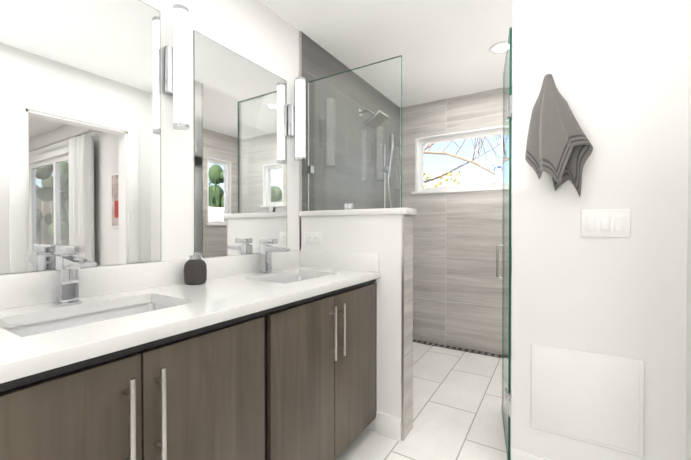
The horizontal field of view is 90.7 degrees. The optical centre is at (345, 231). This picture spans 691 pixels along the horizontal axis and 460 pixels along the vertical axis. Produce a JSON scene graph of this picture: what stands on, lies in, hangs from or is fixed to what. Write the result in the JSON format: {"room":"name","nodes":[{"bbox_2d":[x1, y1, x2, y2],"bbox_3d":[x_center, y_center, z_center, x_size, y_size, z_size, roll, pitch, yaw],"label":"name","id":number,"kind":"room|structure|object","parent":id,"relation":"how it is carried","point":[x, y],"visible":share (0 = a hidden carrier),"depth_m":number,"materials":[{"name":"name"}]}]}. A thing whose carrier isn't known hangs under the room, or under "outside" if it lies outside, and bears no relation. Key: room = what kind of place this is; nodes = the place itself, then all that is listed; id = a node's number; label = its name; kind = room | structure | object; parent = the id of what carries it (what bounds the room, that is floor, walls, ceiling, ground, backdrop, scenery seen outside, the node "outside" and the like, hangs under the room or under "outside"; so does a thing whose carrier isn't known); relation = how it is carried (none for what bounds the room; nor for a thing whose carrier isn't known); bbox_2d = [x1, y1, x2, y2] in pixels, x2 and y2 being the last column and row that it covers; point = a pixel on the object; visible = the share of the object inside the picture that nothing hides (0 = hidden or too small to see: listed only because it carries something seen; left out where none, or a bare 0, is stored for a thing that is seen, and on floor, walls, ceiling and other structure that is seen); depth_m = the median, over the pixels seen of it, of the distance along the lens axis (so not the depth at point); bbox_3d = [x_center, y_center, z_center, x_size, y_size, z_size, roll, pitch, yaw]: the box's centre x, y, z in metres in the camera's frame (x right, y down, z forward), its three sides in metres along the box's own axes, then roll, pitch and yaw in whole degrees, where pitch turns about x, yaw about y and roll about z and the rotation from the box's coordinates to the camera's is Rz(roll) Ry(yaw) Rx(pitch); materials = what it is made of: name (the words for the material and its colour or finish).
{"room":"bathroom","nodes":[
{"label":"bathroom","id":0,"kind":"room"},
{"bbox_2d":[0,0,399,274],"bbox_3d":[-0.717,-0.075,1.612,0.134,2.400,4.930,0,1,32],"label":"wall","id":1,"kind":"structure","parent":0,"point":[259,33],"depth_m":2.14,"materials":[{"name":"white paint"}]},
{"bbox_2d":[0,0,160,273],"bbox_3d":[-0.932,-0.392,1.153,0.005,1.033,0.621,0,1,32],"label":"mirror","id":2,"kind":"object","parent":1,"relation":"attached to","point":[80,122],"visible":0.96,"depth_m":1.18,"materials":[{"name":"silver metal"}]},
{"bbox_2d":[0,250,339,345],"bbox_3d":[-0.561,0.263,1.359,0.426,0.276,1.698,0,1,32],"label":"backsplash","id":3,"kind":"structure","parent":1,"relation":"attached to","point":[38,288],"depth_m":1.25,"materials":[{"name":"white stone"}]},
{"bbox_2d":[162,4,189,129],"bbox_3d":[-0.701,-0.673,1.424,0.111,0.490,0.068,0,1,32],"label":"sconce","id":4,"kind":"object","parent":1,"relation":"attached to","point":[175,71],"visible":1,"depth_m":1.39,"materials":[{"name":"white glass"}]},
{"bbox_2d":[193,30,286,257],"bbox_3d":[-0.523,-0.397,1.815,0.005,1.033,0.625,0,1,32],"label":"mirror","id":5,"kind":"object","parent":1,"relation":"attached to","point":[240,154],"visible":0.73,"depth_m":1.75,"materials":[{"name":"silver metal"}]},
{"bbox_2d":[287,77,305,160],"bbox_3d":[-0.294,-0.678,2.084,0.111,0.490,0.068,0,1,32],"label":"sconce","id":6,"kind":"object","parent":1,"relation":"attached to","point":[296,121],"visible":1,"depth_m":2.05,"materials":[{"name":"white glass"}]},
{"bbox_2d":[358,108,388,128],"bbox_3d":[0.216,-0.934,2.775,0.228,0.160,0.164,0,1,32],"label":"shower head","id":7,"kind":"object","parent":1,"relation":"attached to","point":[377,114],"depth_m":2.75},
{"bbox_2d":[380,134,393,207],"bbox_3d":[0.416,-0.334,3.202,0.124,1.106,0.168,0,1,32],"label":"shower","id":8,"kind":"object","parent":1,"relation":"attached to","point":[390,160],"depth_m":3.14,"materials":[{"name":"silver metal"}]},
{"bbox_2d":[259,0,512,107],"bbox_3d":[0.346,-1.300,0.947,2.630,0.060,4.930,0,1,32],"label":"ceiling","id":9,"kind":"structure","parent":0,"point":[442,47],"depth_m":2.26,"materials":[{"name":"white paint"}]},
{"bbox_2d":[489,41,512,53],"bbox_3d":[1.091,-1.277,2.374,0.172,0.006,0.172,0,1,32],"label":"recessed light","id":10,"kind":"object","parent":9,"relation":"in","point":[499,48],"visible":0.65,"depth_m":2.38,"materials":[{"name":"white paint"}]},
{"bbox_2d":[336,342,511,459],"bbox_3d":[0.346,1.160,0.966,2.630,0.060,4.930,0,1,32],"label":"floor","id":11,"kind":"structure","parent":0,"point":[457,403],"depth_m":2.08,"materials":[{"name":"tile"}]},
{"bbox_2d":[0,274,377,459],"bbox_3d":[-0.490,0.706,1.320,0.592,0.842,1.695,0,1,32],"label":"bathroom vanity","id":12,"kind":"object","parent":11,"relation":"on","point":[236,357],"depth_m":1.04,"materials":[{"name":"brown wood"}]},
{"bbox_2d":[0,274,371,385],"bbox_3d":[-0.498,0.256,1.320,0.574,0.058,1.697,0,1,32],"label":"countertop","id":13,"kind":"structure","parent":12,"relation":"on","point":[20,357],"depth_m":0.77,"materials":[{"name":"white stone"}]},
{"bbox_2d":[53,245,97,305],"bbox_3d":[-0.833,0.137,1.055,0.184,0.184,0.058,0,1,32],"label":"faucet","id":14,"kind":"object","parent":13,"relation":"on","point":[69,264],"visible":1,"depth_m":1.06,"materials":[{"name":"silver metal"}]},
{"bbox_2d":[184,252,206,284],"bbox_3d":[-0.648,0.158,1.474,0.092,0.136,0.092,0,1,32],"label":"soap dispenser","id":15,"kind":"object","parent":13,"relation":"on","point":[195,269],"visible":1,"depth_m":1.44,"materials":[{"name":"black metal"}]},
{"bbox_2d":[258,239,289,273],"bbox_3d":[-0.375,0.131,1.797,0.184,0.184,0.058,0,1,32],"label":"faucet","id":16,"kind":"object","parent":13,"relation":"on","point":[266,250],"visible":1,"depth_m":1.81,"materials":[{"name":"silver metal"}]},
{"bbox_2d":[298,208,416,440],"bbox_3d":[0.052,0.497,2.065,0.730,1.250,0.164,0,1,32],"label":"wall","id":17,"kind":"structure","parent":11,"relation":"on","point":[386,234],"depth_m":1.88,"materials":[{"name":"white paint"}]},
{"bbox_2d":[306,232,321,243],"bbox_3d":[-0.198,0.041,2.128,0.116,0.072,0.008,0,1,32],"label":"outlet","id":18,"kind":"object","parent":17,"relation":"attached to","point":[313,237],"visible":1,"depth_m":2.12,"materials":[{"name":"white plastic"}]},
{"bbox_2d":[300,250,379,273],"bbox_3d":[-0.051,0.171,2.030,0.550,0.102,0.019,0,1,32],"label":"backsplash","id":19,"kind":"structure","parent":17,"relation":"attached to","point":[323,260],"depth_m":2.00,"materials":[{"name":"white stone"}]},
{"bbox_2d":[307,55,401,210],"bbox_3d":[0.034,-0.555,2.074,0.656,0.850,0.024,0,1,32],"label":"glass panel","id":20,"kind":"object","parent":17,"relation":"on","point":[311,169],"visible":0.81,"depth_m":2.06,"materials":[{"name":"clear glass"}]},
{"bbox_2d":[413,339,511,359],"bbox_3d":[1.557,1.113,2.928,2.290,0.004,0.071,0,1,32],"label":"floor drain","id":21,"kind":"object","parent":11,"relation":"on","point":[461,349],"visible":0.35,"depth_m":3.21,"materials":[{"name":"metal"}]},
{"bbox_2d":[400,86,512,356],"bbox_3d":[1.614,-0.085,3.012,2.630,2.400,0.140,0,1,32],"label":"wall","id":22,"kind":"structure","parent":0,"point":[457,282],"depth_m":3.27,"materials":[{"name":"tile"}]},
{"bbox_2d":[411,125,502,194],"bbox_3d":[1.094,-0.662,3.287,0.920,0.574,0.120,0,1,32],"label":"window","id":23,"kind":"structure","parent":22,"relation":"in","point":[420,142],"depth_m":3.33,"materials":[{"name":"white paint"}]},
{"bbox_2d":[492,163,502,186],"bbox_3d":[1.375,-0.507,3.081,0.092,0.212,0.068,0,1,32],"label":"spray bottle","id":24,"kind":"object","parent":23,"relation":"on","point":[499,178],"visible":0.9,"depth_m":3.05,"materials":[{"name":"white plastic"}]},
{"bbox_2d":[511,0,688,459],"bbox_3d":[1.351,-0.072,1.301,1.280,2.400,0.132,0,1,32],"label":"wall","id":25,"kind":"structure","parent":0,"point":[618,70],"depth_m":1.39,"materials":[{"name":"white paint"}]},
{"bbox_2d":[496,27,512,459],"bbox_3d":[0.874,0.070,1.876,0.138,2.098,0.571,0,1,32],"label":"shower door","id":26,"kind":"structure","parent":25,"relation":"attached to","point":[506,277],"depth_m":1.75,"materials":[{"name":"clear glass"}]},
{"bbox_2d":[511,448,550,459],"bbox_3d":[1.013,1.067,1.417,0.590,0.120,0.040,0,1,32],"label":"baseboard","id":27,"kind":"structure","parent":25,"relation":"attached to","point":[516,454],"depth_m":1.55,"materials":[{"name":"white paint"}]},
{"bbox_2d":[531,344,644,456],"bbox_3d":[1.004,0.697,1.439,0.390,0.380,0.006,0,1,32],"label":"access panel","id":28,"kind":"object","parent":25,"relation":"attached to","point":[593,398],"visible":1,"depth_m":1.43,"materials":[{"name":"white paint"}]},
{"bbox_2d":[581,209,630,236],"bbox_3d":[1.061,-0.033,1.394,0.162,0.114,0.013,0,1,32],"label":"switch plate","id":29,"kind":"object","parent":25,"relation":"attached to","point":[607,223],"visible":1,"depth_m":1.39,"materials":[{"name":"white plastic"}]},
{"bbox_2d":[686,0,690,459],"bbox_3d":[0.480,-0.061,-0.131,0.120,2.400,3.220,0,1,32],"label":"wall","id":30,"kind":"structure","parent":0,"point":[688,395],"depth_m":1.25,"materials":[{"name":"white paint"}]},
{"label":"outside","id":31,"kind":"structure","parent":0,"visible":0},
{"bbox_3d":[6.039,1.156,6.754,22.000,0.100,14.080,0,1,32],"label":"ground","id":32,"kind":"structure","parent":31,"visible":0},
{"bbox_2d":[424,135,500,187],"bbox_3d":[2.272,-2.170,6.622,4.401,6.731,2.510,0,1,32],"label":"tree","id":33,"kind":"object","parent":32,"relation":"on","point":[449,173],"depth_m":6.62,"materials":[{"name":"brown plant"}]},
{"bbox_3d":[0.878,-0.639,1.478,0.032,0.033,0.055,0,1,32],"label":"hook","id":34,"kind":"object","parent":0,"visible":0},
{"bbox_2d":[525,74,592,196],"bbox_3d":[0.895,-0.405,1.438,0.242,0.526,0.101,0,1,32],"label":"hanging towel","id":35,"kind":"object","parent":34,"relation":"hanging from","point":[559,148],"visible":1,"depth_m":1.42,"materials":[{"name":"grey fabric"}]}
]}

